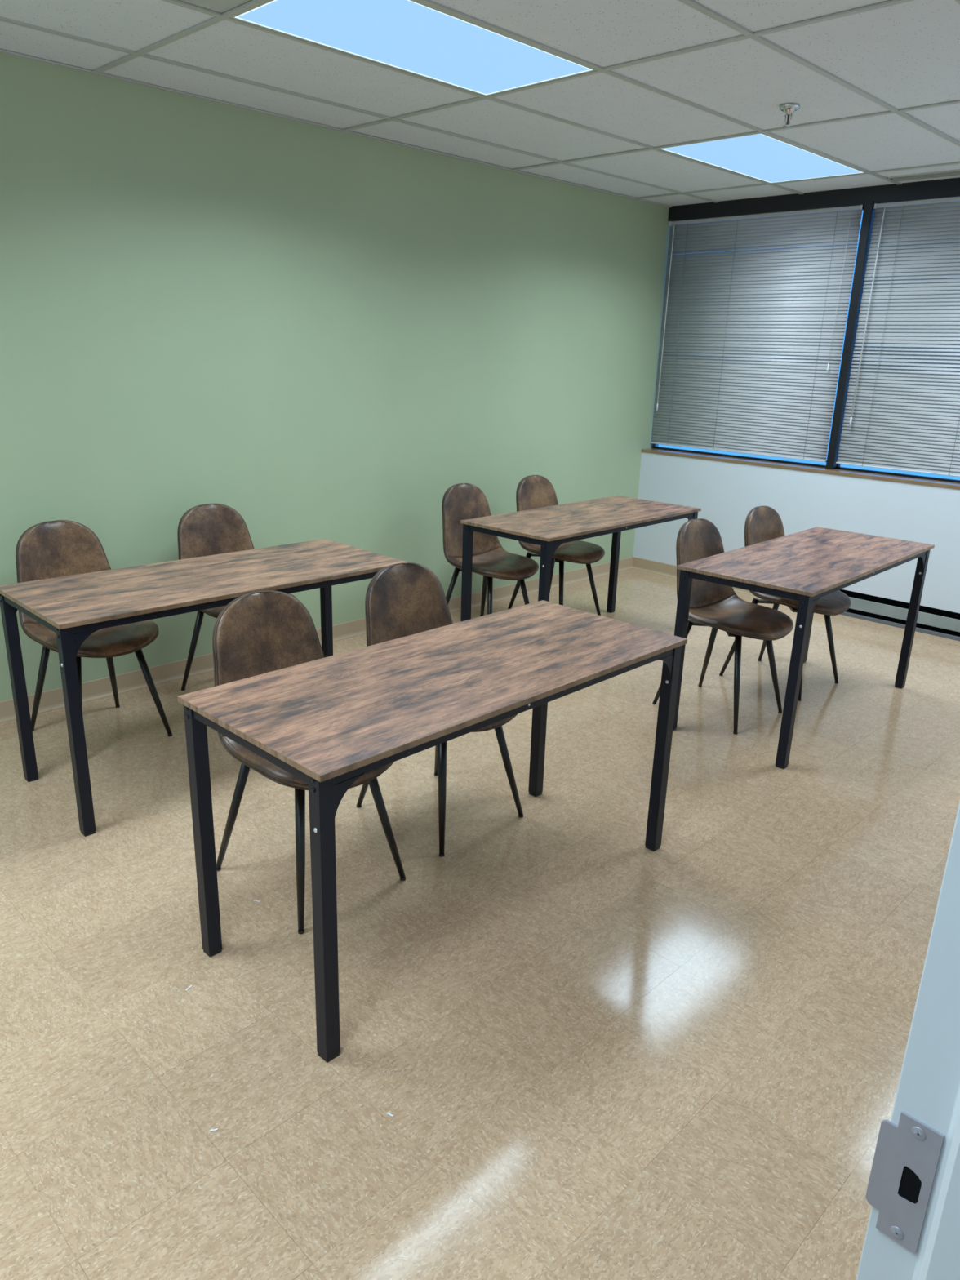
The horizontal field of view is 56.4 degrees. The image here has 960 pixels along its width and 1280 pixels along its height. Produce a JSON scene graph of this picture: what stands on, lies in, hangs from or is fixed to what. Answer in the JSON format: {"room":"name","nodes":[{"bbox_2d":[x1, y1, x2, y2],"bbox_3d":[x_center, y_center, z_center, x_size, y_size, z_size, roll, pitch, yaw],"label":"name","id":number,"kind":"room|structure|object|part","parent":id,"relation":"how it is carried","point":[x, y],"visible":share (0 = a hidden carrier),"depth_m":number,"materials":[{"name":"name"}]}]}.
{"room":"classroom","nodes":[
{"label":"classroom","id":0,"kind":"room"},
{"bbox_2d":[0,52,670,701],"bbox_3d":[-1.111,-1.237,4.503,0.150,2.728,6.970,18,24,42],"label":"wall","id":1,"kind":"structure","parent":0,"point":[308,332],"depth_m":4.45,"materials":[{"name":"green paint"}]},
{"bbox_2d":[0,556,632,723],"bbox_3d":[-1.115,0.041,4.829,0.017,0.090,6.600,18,24,42],"label":"baseboard","id":2,"kind":"structure","parent":1,"relation":"attached to","point":[51,700],"depth_m":4.48,"materials":[{"name":"beige plastic"}]},
{"bbox_2d":[0,568,959,1279],"bbox_3d":[0.227,0.540,3.659,4.010,0.060,7.000,18,24,42],"label":"floor","id":3,"kind":"structure","parent":0,"point":[593,1052],"depth_m":2.35,"materials":[{"name":"beige tile"}]},
{"bbox_2d":[15,520,172,736],"bbox_3d":[-1.594,-0.017,3.676,0.530,0.882,0.447,17,23,39],"label":"shell chair","id":4,"kind":"object","parent":3,"relation":"on","point":[49,549],"visible":0.7,"depth_m":3.67,"materials":[{"name":"brown leather"}]},
{"bbox_3d":[-1.840,0.184,3.749,0.152,0.432,0.030,3,18,5],"label":"leg","id":5,"kind":"part","parent":4,"relation":"part of","materials":[{"name":"black metal"}]},
{"bbox_3d":[-1.729,-0.278,3.725,0.148,0.422,0.436,17,23,39],"label":"backrest","id":6,"kind":"part","parent":4,"relation":"part of","materials":[{"name":"brown leather"}]},
{"bbox_3d":[-1.582,0.262,3.533,0.030,0.431,0.141,-1,18,-9],"label":"leg","id":7,"kind":"part","parent":4,"relation":"part of","materials":[{"name":"black metal"}]},
{"bbox_3d":[-1.554,-0.030,3.635,0.426,0.088,0.440,17,23,39],"label":"seat","id":8,"kind":"part","parent":4,"relation":"part of","materials":[{"name":"brown leather"}]},
{"bbox_3d":[-1.634,0.118,3.970,0.030,0.432,0.152,-2,18,-12],"label":"leg","id":9,"kind":"part","parent":4,"relation":"part of","materials":[{"name":"black metal"}]},
{"bbox_3d":[-1.378,0.197,3.752,0.141,0.431,0.030,3,18,2],"label":"leg","id":10,"kind":"part","parent":4,"relation":"part of","materials":[{"name":"black metal"}]},
{"bbox_2d":[0,538,408,836],"bbox_3d":[-1.022,0.101,3.571,1.416,0.754,0.598,-15,25,-42],"label":"work table","id":11,"kind":"object","parent":3,"relation":"on","point":[74,607],"visible":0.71,"depth_m":3.25,"materials":[{"name":"brown laminate"}]},
{"bbox_3d":[-1.694,0.175,3.292,0.040,0.730,0.040,-15,25,-42],"label":"leg","id":12,"kind":"part","parent":11,"relation":"part of","materials":[{"name":"black metal"}]},
{"bbox_3d":[-1.502,-0.094,3.002,0.022,0.029,0.491,-15,25,-42],"label":"rail","id":13,"kind":"part","parent":11,"relation":"part of","materials":[{"name":"black metal"}]},
{"bbox_3d":[-1.323,0.302,2.935,0.040,0.730,0.040,-15,25,-42],"label":"leg","id":14,"kind":"part","parent":11,"relation":"part of","materials":[{"name":"black metal"}]},
{"bbox_3d":[-0.823,-0.164,3.283,1.325,0.029,0.022,-15,25,-42],"label":"long rail","id":15,"kind":"part","parent":11,"relation":"part of","materials":[{"name":"black metal"}]},
{"bbox_3d":[-0.721,-0.092,4.210,0.040,0.730,0.040,-15,25,-42],"label":"leg","id":16,"kind":"part","parent":11,"relation":"part of","materials":[{"name":"black metal"}]},
{"bbox_2d":[177,503,296,690],"bbox_3d":[-1.115,-0.159,4.160,0.530,0.882,0.447,19,24,42],"label":"shell chair","id":17,"kind":"object","parent":3,"relation":"on","point":[207,529],"visible":0.4,"depth_m":4.20,"materials":[{"name":"brown leather"}]},
{"bbox_3d":[-1.360,0.038,4.246,0.152,0.432,0.030,4,18,7],"label":"leg","id":18,"kind":"part","parent":17,"relation":"part of","materials":[{"name":"black metal"}]},
{"bbox_3d":[-1.243,-0.422,4.217,0.148,0.422,0.436,19,24,42],"label":"backrest","id":19,"kind":"part","parent":17,"relation":"part of","materials":[{"name":"brown leather"}]},
{"bbox_3d":[-1.077,-0.172,4.117,0.426,0.088,0.440,19,24,42],"label":"seat","id":20,"kind":"part","parent":17,"relation":"part of","materials":[{"name":"brown leather"}]},
{"bbox_2d":[212,591,405,933],"bbox_3d":[-0.517,0.331,2.703,0.530,0.882,0.447,18,24,40],"label":"shell chair","id":21,"kind":"object","parent":3,"relation":"on","point":[259,633],"visible":0.56,"depth_m":2.71,"materials":[{"name":"brown leather"}]},
{"bbox_3d":[-0.763,0.529,2.783,0.152,0.432,0.030,4,18,6],"label":"leg","id":22,"kind":"part","parent":21,"relation":"part of","materials":[{"name":"black metal"}]},
{"bbox_3d":[-0.648,0.069,2.756,0.148,0.422,0.436,18,24,40],"label":"backrest","id":23,"kind":"part","parent":21,"relation":"part of","materials":[{"name":"brown leather"}]},
{"bbox_3d":[-0.511,0.609,2.559,0.030,0.431,0.141,-1,18,-8],"label":"leg","id":24,"kind":"part","parent":21,"relation":"part of","materials":[{"name":"black metal"}]},
{"bbox_3d":[-0.478,0.318,2.661,0.426,0.088,0.440,18,24,40],"label":"seat","id":25,"kind":"part","parent":21,"relation":"part of","materials":[{"name":"brown leather"}]},
{"bbox_3d":[-0.301,0.547,2.773,0.141,0.431,0.030,3,18,4],"label":"leg","id":26,"kind":"part","parent":21,"relation":"part of","materials":[{"name":"black metal"}]},
{"bbox_2d":[177,600,687,1062],"bbox_3d":[-0.063,0.427,2.655,0.599,0.754,1.416,18,24,41],"label":"work table","id":27,"kind":"object","parent":3,"relation":"on","point":[330,722],"visible":1,"depth_m":2.33,"materials":[{"name":"brown laminate"}]},
{"bbox_3d":[-0.728,0.506,2.360,0.040,0.730,0.040,18,24,41],"label":"leg","id":28,"kind":"part","parent":27,"relation":"part of","materials":[{"name":"black metal"}]},
{"bbox_3d":[-0.531,0.236,2.075,0.491,0.029,0.022,18,24,41],"label":"rail","id":29,"kind":"part","parent":27,"relation":"part of","materials":[{"name":"black metal"}]},
{"bbox_3d":[-0.348,0.631,2.012,0.040,0.730,0.040,18,24,41],"label":"leg","id":30,"kind":"part","parent":27,"relation":"part of","materials":[{"name":"black metal"}]},
{"bbox_3d":[0.141,0.161,2.371,0.022,0.029,1.325,18,24,41],"label":"long rail","id":31,"kind":"part","parent":27,"relation":"part of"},
{"bbox_3d":[0.222,0.232,3.300,0.040,0.730,0.040,18,24,41],"label":"leg","id":32,"kind":"part","parent":27,"relation":"part of","materials":[{"name":"black metal"}]},
{"bbox_3d":[0.602,0.356,2.951,0.040,0.730,0.040,18,24,41],"label":"leg","id":33,"kind":"part","parent":27,"relation":"part of","materials":[{"name":"black metal"}]},
{"bbox_2d":[356,562,523,857],"bbox_3d":[-0.124,0.209,3.116,0.530,0.882,0.447,18,24,42],"label":"shell chair","id":34,"kind":"object","parent":3,"relation":"on","point":[404,599],"visible":0.4,"depth_m":3.14,"materials":[{"name":"brown leather"}]},
{"bbox_3d":[-0.370,0.406,3.201,0.152,0.432,0.030,4,18,7],"label":"leg","id":35,"kind":"part","parent":34,"relation":"part of","materials":[{"name":"black metal"}]},
{"bbox_3d":[-0.253,-0.053,3.173,0.148,0.422,0.436,18,24,42],"label":"backrest","id":36,"kind":"part","parent":34,"relation":"part of","materials":[{"name":"brown leather"}]},
{"bbox_3d":[-0.152,0.345,3.412,0.030,0.432,0.152,-1,18,-9],"label":"leg","id":37,"kind":"part","parent":34,"relation":"part of","materials":[{"name":"black metal"}]},
{"bbox_3d":[-0.124,0.488,2.972,0.030,0.431,0.141,0,18,-7],"label":"leg","id":38,"kind":"part","parent":34,"relation":"part of","materials":[{"name":"black metal"}]},
{"bbox_3d":[-0.086,0.197,3.073,0.426,0.088,0.440,18,24,42],"label":"seat","id":39,"kind":"part","parent":34,"relation":"part of","materials":[{"name":"brown leather"}]},
{"bbox_3d":[0.092,0.427,3.181,0.141,0.431,0.030,3,18,5],"label":"leg","id":40,"kind":"part","parent":34,"relation":"part of","materials":[{"name":"black metal"}]},
{"bbox_2d":[441,483,538,616],"bbox_3d":[0.054,-0.410,5.048,0.530,0.882,0.447,18,24,42],"label":"shell chair","id":41,"kind":"object","parent":3,"relation":"on","point":[461,501],"visible":0.91,"depth_m":5.05,"materials":[{"name":"brown leather"}]},
{"bbox_3d":[-0.192,-0.213,5.133,0.152,0.432,0.030,4,18,7],"label":"leg","id":42,"kind":"part","parent":41,"relation":"part of","materials":[{"name":"black metal"}]},
{"bbox_3d":[-0.074,-0.672,5.104,0.148,0.422,0.436,18,24,42],"label":"backrest","id":43,"kind":"part","parent":41,"relation":"part of","materials":[{"name":"brown leather"}]},
{"bbox_3d":[0.026,-0.274,5.343,0.030,0.432,0.152,-1,18,-9],"label":"leg","id":44,"kind":"part","parent":41,"relation":"part of","materials":[{"name":"black metal"}]},
{"bbox_3d":[0.055,-0.131,4.904,0.030,0.431,0.141,0,18,-7],"label":"leg","id":45,"kind":"part","parent":41,"relation":"part of","materials":[{"name":"black metal"}]},
{"bbox_3d":[0.092,-0.422,5.005,0.426,0.088,0.440,18,24,42],"label":"seat","id":46,"kind":"part","parent":41,"relation":"part of","materials":[{"name":"brown leather"}]},
{"bbox_3d":[0.271,-0.192,5.112,0.141,0.431,0.030,3,18,5],"label":"leg","id":47,"kind":"part","parent":41,"relation":"part of","materials":[{"name":"black metal"}]},
{"bbox_2d":[507,475,604,615],"bbox_3d":[0.484,-0.534,5.475,0.530,0.882,0.447,18,24,42],"label":"shell chair","id":48,"kind":"object","parent":3,"relation":"on","point":[533,491],"visible":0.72,"depth_m":5.46,"materials":[{"name":"brown leather"}]},
{"bbox_3d":[0.238,-0.338,5.559,0.152,0.432,0.030,4,18,7],"label":"leg","id":49,"kind":"part","parent":48,"relation":"part of","materials":[{"name":"black metal"}]},
{"bbox_3d":[0.355,-0.797,5.531,0.148,0.422,0.436,18,24,42],"label":"backrest","id":50,"kind":"part","parent":48,"relation":"part of","materials":[{"name":"brown leather"}]},
{"bbox_3d":[0.466,-0.522,5.496,0.248,0.020,0.257,18,24,42],"label":"seat frame","id":51,"kind":"part","parent":48,"relation":"part of","materials":[{"name":"black metal"}]},
{"bbox_3d":[0.455,-0.399,5.770,0.030,0.432,0.152,-1,18,-9],"label":"leg","id":52,"kind":"part","parent":48,"relation":"part of","materials":[{"name":"black metal"}]},
{"bbox_3d":[0.484,-0.256,5.331,0.030,0.431,0.141,0,18,-7],"label":"leg","id":53,"kind":"part","parent":48,"relation":"part of","materials":[{"name":"black metal"}]},
{"bbox_3d":[0.522,-0.547,5.432,0.426,0.088,0.440,18,24,42],"label":"seat","id":54,"kind":"part","parent":48,"relation":"part of","materials":[{"name":"brown leather"}]},
{"bbox_3d":[0.700,-0.317,5.539,0.141,0.431,0.030,3,18,5],"label":"leg","id":55,"kind":"part","parent":48,"relation":"part of","materials":[{"name":"black metal"}]},
{"bbox_2d":[460,495,701,622],"bbox_3d":[0.589,-0.342,5.095,0.598,0.754,1.416,18,24,40],"label":"work table","id":56,"kind":"object","parent":3,"relation":"on","point":[549,527],"visible":0.83,"depth_m":4.78,"materials":[{"name":"brown laminate"}]},
{"bbox_3d":[-0.072,-0.260,4.793,0.040,0.730,0.040,18,24,40],"label":"leg","id":57,"kind":"part","parent":56,"relation":"part of","materials":[{"name":"black metal"}]},
{"bbox_3d":[0.127,-0.531,4.510,0.491,0.029,0.022,18,24,40],"label":"rail","id":58,"kind":"part","parent":56,"relation":"part of","materials":[{"name":"black metal"}]},
{"bbox_3d":[0.313,-0.137,4.449,0.040,0.730,0.040,18,24,40],"label":"leg","id":59,"kind":"part","parent":56,"relation":"part of","materials":[{"name":"black metal"}]},
{"bbox_3d":[0.866,-0.539,5.744,0.040,0.730,0.040,18,24,40],"label":"leg","id":60,"kind":"part","parent":56,"relation":"part of","materials":[{"name":"black metal"}]},
{"bbox_3d":[0.795,-0.609,4.814,0.022,0.029,1.325,18,24,40],"label":"long rail","id":61,"kind":"part","parent":56,"relation":"part of","materials":[{"name":"black metal"}]},
{"bbox_3d":[1.251,-0.415,5.400,0.040,0.730,0.040,18,24,40],"label":"leg","id":62,"kind":"part","parent":56,"relation":"part of","materials":[{"name":"black metal"}]},
{"bbox_2d":[652,518,793,734],"bbox_3d":[1.161,-0.087,4.155,0.447,0.882,0.530,-14,24,-41],"label":"shell chair","id":63,"kind":"object","parent":3,"relation":"on","point":[716,606],"visible":0.88,"depth_m":4.16,"materials":[{"name":"brown leather"}]},
{"bbox_3d":[0.916,0.107,4.250,0.152,0.432,0.030,5,18,10],"label":"leg","id":64,"kind":"part","parent":63,"relation":"part of","materials":[{"name":"black metal"}]},
{"bbox_3d":[1.038,-0.351,4.217,0.436,0.422,0.148,-14,24,-41],"label":"backrest","id":65,"kind":"part","parent":63,"relation":"part of","materials":[{"name":"brown leather"}]},
{"bbox_3d":[1.143,0.049,4.451,0.030,0.432,0.152,0,18,-6],"label":"leg","id":66,"kind":"part","parent":63,"relation":"part of","materials":[{"name":"black metal"}]},
{"bbox_3d":[1.144,-0.075,4.177,0.257,0.020,0.248,-14,24,-41],"label":"seat frame","id":67,"kind":"part","parent":63,"relation":"part of","materials":[{"name":"black metal"}]},
{"bbox_3d":[1.151,0.191,4.011,0.030,0.431,0.141,0,18,-4],"label":"leg","id":68,"kind":"part","parent":63,"relation":"part of","materials":[{"name":"black metal"}]},
{"bbox_3d":[1.197,-0.099,4.111,0.440,0.088,0.426,-14,24,-41],"label":"seat","id":69,"kind":"part","parent":63,"relation":"part of","materials":[{"name":"brown leather"}]},
{"bbox_3d":[1.377,0.134,4.210,0.141,0.431,0.030,4,18,8],"label":"leg","id":70,"kind":"part","parent":63,"relation":"part of","materials":[{"name":"black metal"}]},
{"bbox_2d":[719,506,851,701],"bbox_3d":[1.596,-0.208,4.572,0.447,0.882,0.530,-14,24,-41],"label":"shell chair","id":71,"kind":"object","parent":3,"relation":"on","point":[762,523],"visible":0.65,"depth_m":4.57,"materials":[{"name":"brown leather"}]},
{"bbox_3d":[1.351,-0.015,4.667,0.152,0.432,0.030,5,18,10],"label":"leg","id":72,"kind":"part","parent":71,"relation":"part of","materials":[{"name":"black metal"}]},
{"bbox_3d":[1.473,-0.473,4.634,0.436,0.422,0.148,-14,24,-41],"label":"backrest","id":73,"kind":"part","parent":71,"relation":"part of","materials":[{"name":"brown leather"}]},
{"bbox_3d":[1.578,-0.073,4.868,0.030,0.432,0.152,0,18,-6],"label":"leg","id":74,"kind":"part","parent":71,"relation":"part of","materials":[{"name":"black metal"}]},
{"bbox_3d":[1.579,-0.196,4.595,0.257,0.020,0.248,-14,24,-41],"label":"seat frame","id":75,"kind":"part","parent":71,"relation":"part of","materials":[{"name":"black metal"}]},
{"bbox_3d":[1.586,0.070,4.428,0.030,0.431,0.141,0,18,-4],"label":"leg","id":76,"kind":"part","parent":71,"relation":"part of","materials":[{"name":"black metal"}]},
{"bbox_3d":[1.632,-0.221,4.528,0.440,0.088,0.426,-14,24,-41],"label":"seat","id":77,"kind":"part","parent":71,"relation":"part of","materials":[{"name":"brown leather"}]},
{"bbox_3d":[1.812,0.012,4.627,0.141,0.431,0.030,4,18,8],"label":"leg","id":78,"kind":"part","parent":71,"relation":"part of","materials":[{"name":"black metal"}]},
{"bbox_2d":[672,526,934,768],"bbox_3d":[1.533,-0.036,4.239,0.598,0.754,1.416,18,24,40],"label":"work table","id":79,"kind":"object","parent":3,"relation":"on","point":[805,566],"visible":0.97,"depth_m":3.90,"materials":[{"name":"brown laminate"}]},
{"bbox_3d":[0.873,0.047,3.935,0.040,0.730,0.040,18,24,40],"label":"leg","id":80,"kind":"part","parent":79,"relation":"part of","materials":[{"name":"black metal"}]},
{"bbox_3d":[1.073,-0.225,3.652,0.491,0.029,0.022,18,24,40],"label":"rail","id":81,"kind":"part","parent":79,"relation":"part of","materials":[{"name":"black metal"}]},
{"bbox_3d":[1.259,0.169,3.592,0.040,0.730,0.040,18,24,40],"label":"leg","id":82,"kind":"part","parent":79,"relation":"part of","materials":[{"name":"black metal"}]},
{"bbox_3d":[1.808,-0.233,4.888,0.040,0.730,0.040,18,24,40],"label":"leg","id":83,"kind":"part","parent":79,"relation":"part of","materials":[{"name":"black metal"}]},
{"bbox_3d":[1.740,-0.303,3.958,0.022,0.029,1.325,18,24,40],"label":"long rail","id":84,"kind":"part","parent":79,"relation":"part of","materials":[{"name":"black metal"}]},
{"bbox_3d":[2.194,-0.110,4.546,0.040,0.730,0.040,18,24,40],"label":"leg","id":85,"kind":"part","parent":79,"relation":"part of","materials":[{"name":"black metal"}]},
{"bbox_2d":[0,0,959,207],"bbox_3d":[0.336,-2.006,2.781,4.125,0.121,6.970,18,24,42],"label":"ceiling","id":86,"kind":"structure","parent":0,"point":[875,84],"depth_m":3.49,"materials":[{"name":"paint"}]},
{"bbox_2d":[230,0,595,96],"bbox_3d":[-0.188,-2.084,3.117,0.582,0.026,1.191,18,24,42],"label":"recessed light","id":87,"kind":"object","parent":86,"relation":"in","point":[413,37],"visible":0.76,"depth_m":3.08,"materials":[{"name":"plastic"}]},
{"bbox_2d":[658,133,865,183],"bbox_3d":[1.531,-2.568,4.778,0.582,0.026,1.191,18,24,42],"label":"recessed light","id":88,"kind":"object","parent":86,"relation":"in","point":[762,157],"visible":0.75,"depth_m":4.74,"materials":[{"name":"plastic"}]},
{"bbox_2d":[779,102,799,127],"bbox_3d":[1.290,-2.191,3.744,0.084,0.078,0.084,18,24,42],"label":"sprinkler head","id":89,"kind":"object","parent":86,"relation":"attached to","point":[788,108],"visible":1,"depth_m":3.72},
{"bbox_2d":[888,168,959,182],"bbox_3d":[3.165,-2.400,4.408,2.227,0.034,0.140,18,24,42],"label":"air slot","id":90,"kind":"object","parent":86,"relation":"attached to","point":[951,172],"visible":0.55,"depth_m":5.03,"materials":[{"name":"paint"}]},
{"bbox_2d":[632,452,959,613],"bbox_3d":[2.689,-1.432,5.469,3.860,2.728,0.220,18,24,42],"label":"wall","id":91,"kind":"structure","parent":0,"point":[725,493],"depth_m":5.92,"materials":[{"name":"white paint"}]},
{"bbox_2d":[632,556,754,595],"bbox_3d":[1.777,-0.421,6.534,1.630,0.090,0.017,18,24,42],"label":"baseboard","id":92,"kind":"structure","parent":91,"relation":"attached to","point":[660,568],"depth_m":6.92,"materials":[{"name":"beige plastic"}]},
{"bbox_2d":[652,443,826,467],"bbox_3d":[1.864,-2.077,6.201,1.412,1.600,0.030,18,24,42],"label":"window","id":93,"kind":"structure","parent":91,"relation":"in","point":[654,445],"depth_m":6.41,"materials":[{"name":"blue glass"}]},
{"bbox_2d":[650,204,864,462],"bbox_3d":[1.823,-2.082,6.166,1.390,1.553,0.050,18,24,42],"label":"window blind","id":94,"kind":"object","parent":91,"relation":"attached to","point":[752,340],"visible":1,"depth_m":6.11,"materials":[{"name":"grey plastic"}]},
{"bbox_3d":[1.438,-2.200,6.524,0.002,1.527,0.002,18,24,42],"label":"ladder cord","id":95,"kind":"part","parent":94,"relation":"part of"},
{"bbox_3d":[1.714,-2.108,6.264,0.002,1.527,0.002,18,24,42],"label":"ladder cord","id":96,"kind":"part","parent":94,"relation":"part of","materials":[{"name":"grey fabric"}]},
{"bbox_3d":[1.807,-1.350,6.409,1.390,0.010,0.024,18,24,42],"label":"rail","id":97,"kind":"part","parent":94,"relation":"part of","materials":[{"name":"grey metal"}]},
{"bbox_3d":[1.852,-2.810,5.937,1.390,0.021,0.026,18,24,42],"label":"head rail","id":98,"kind":"part","parent":94,"relation":"part of","materials":[{"name":"grey metal"}]},
{"bbox_3d":[2.203,-1.944,5.806,0.002,1.527,0.002,18,24,42],"label":"ladder cord","id":99,"kind":"part","parent":94,"relation":"part of","materials":[{"name":"grey fabric"}]},
{"bbox_3d":[2.268,-2.214,5.644,0.009,0.911,0.008,0,18,-7],"label":"pull cord","id":100,"kind":"part","parent":94,"relation":"part of","materials":[{"name":"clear plastic"}]},
{"bbox_2d":[641,448,959,488],"bbox_3d":[2.656,-1.001,5.587,3.860,0.022,0.176,18,24,42],"label":"trim","id":101,"kind":"structure","parent":91,"relation":"attached to","point":[946,484],"depth_m":5.94,"materials":[{"name":"brown laminate"}]},
{"bbox_2d":[667,177,959,221],"bbox_3d":[2.410,-2.700,5.415,2.935,0.119,0.085,18,24,42],"label":"trim","id":102,"kind":"structure","parent":91,"relation":"attached to","point":[944,188],"depth_m":5.61,"materials":[{"name":"black metal"}]},
{"bbox_2d":[825,200,875,469],"bbox_3d":[2.360,-1.900,5.692,0.050,1.605,0.095,18,24,42],"label":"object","id":103,"kind":"structure","parent":91,"relation":"attached to","point":[868,212],"depth_m":5.65,"materials":[{"name":"black metal"}]},
{"bbox_2d":[835,196,959,476],"bbox_3d":[2.864,-1.734,5.189,1.407,1.553,0.050,18,24,42],"label":"window blind","id":104,"kind":"object","parent":91,"relation":"attached to","point":[902,412],"visible":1,"depth_m":5.44,"materials":[{"name":"grey plastic"}]},
{"bbox_3d":[2.486,-1.850,5.540,0.002,1.527,0.002,18,24,42],"label":"ladder cord","id":105,"kind":"part","parent":104,"relation":"part of","materials":[{"name":"grey fabric"}]},
{"bbox_3d":[2.848,-1.002,5.432,1.407,0.010,0.024,18,24,42],"label":"rail","id":106,"kind":"part","parent":104,"relation":"part of","materials":[{"name":"metal"}]},
{"bbox_3d":[2.893,-2.462,4.960,1.407,0.021,0.026,18,24,42],"label":"head rail","id":107,"kind":"part","parent":104,"relation":"part of","materials":[{"name":"grey metal"}]},
{"bbox_3d":[2.862,-1.724,5.188,0.002,1.527,0.002,18,24,42],"label":"ladder cord","id":108,"kind":"part","parent":104,"relation":"part of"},
{"bbox_2d":[837,463,959,482],"bbox_3d":[2.904,-1.729,5.226,1.423,1.600,0.030,18,24,42],"label":"window","id":109,"kind":"structure","parent":91,"relation":"in","point":[838,464],"depth_m":5.67,"materials":[{"name":"blue glass"}]},
{"bbox_2d":[838,589,959,640],"bbox_3d":[3.219,-0.022,5.310,2.226,0.168,0.208,18,24,42],"label":"baseboard heater","id":110,"kind":"object","parent":91,"relation":"attached to","point":[933,621],"visible":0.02,"depth_m":5.72,"materials":[{"name":"metal"}]},
{"bbox_3d":[3.156,-0.009,5.247,2.226,0.074,0.012,18,24,42],"label":"panel","id":111,"kind":"part","parent":110,"relation":"part of","materials":[{"name":"metal"}]},
{"bbox_3d":[1.771,-0.306,1.901,0.115,2.728,6.820,18,24,42],"label":"wall","id":112,"kind":"structure","parent":0,"visible":0},
{"bbox_2d":[856,801,959,1279],"bbox_3d":[0.033,0.443,0.313,0.137,2.170,1.030,18,24,42],"label":"door frame","id":113,"kind":"structure","parent":112,"relation":"in","point":[913,1233],"depth_m":0.65,"materials":[{"name":"paint"}]},
{"bbox_3d":[0.317,0.406,0.675,0.042,0.114,0.002,18,24,42],"label":"strike plate","id":114,"kind":"part","parent":113,"relation":"part of","materials":[{"name":"metal"}]}
]}

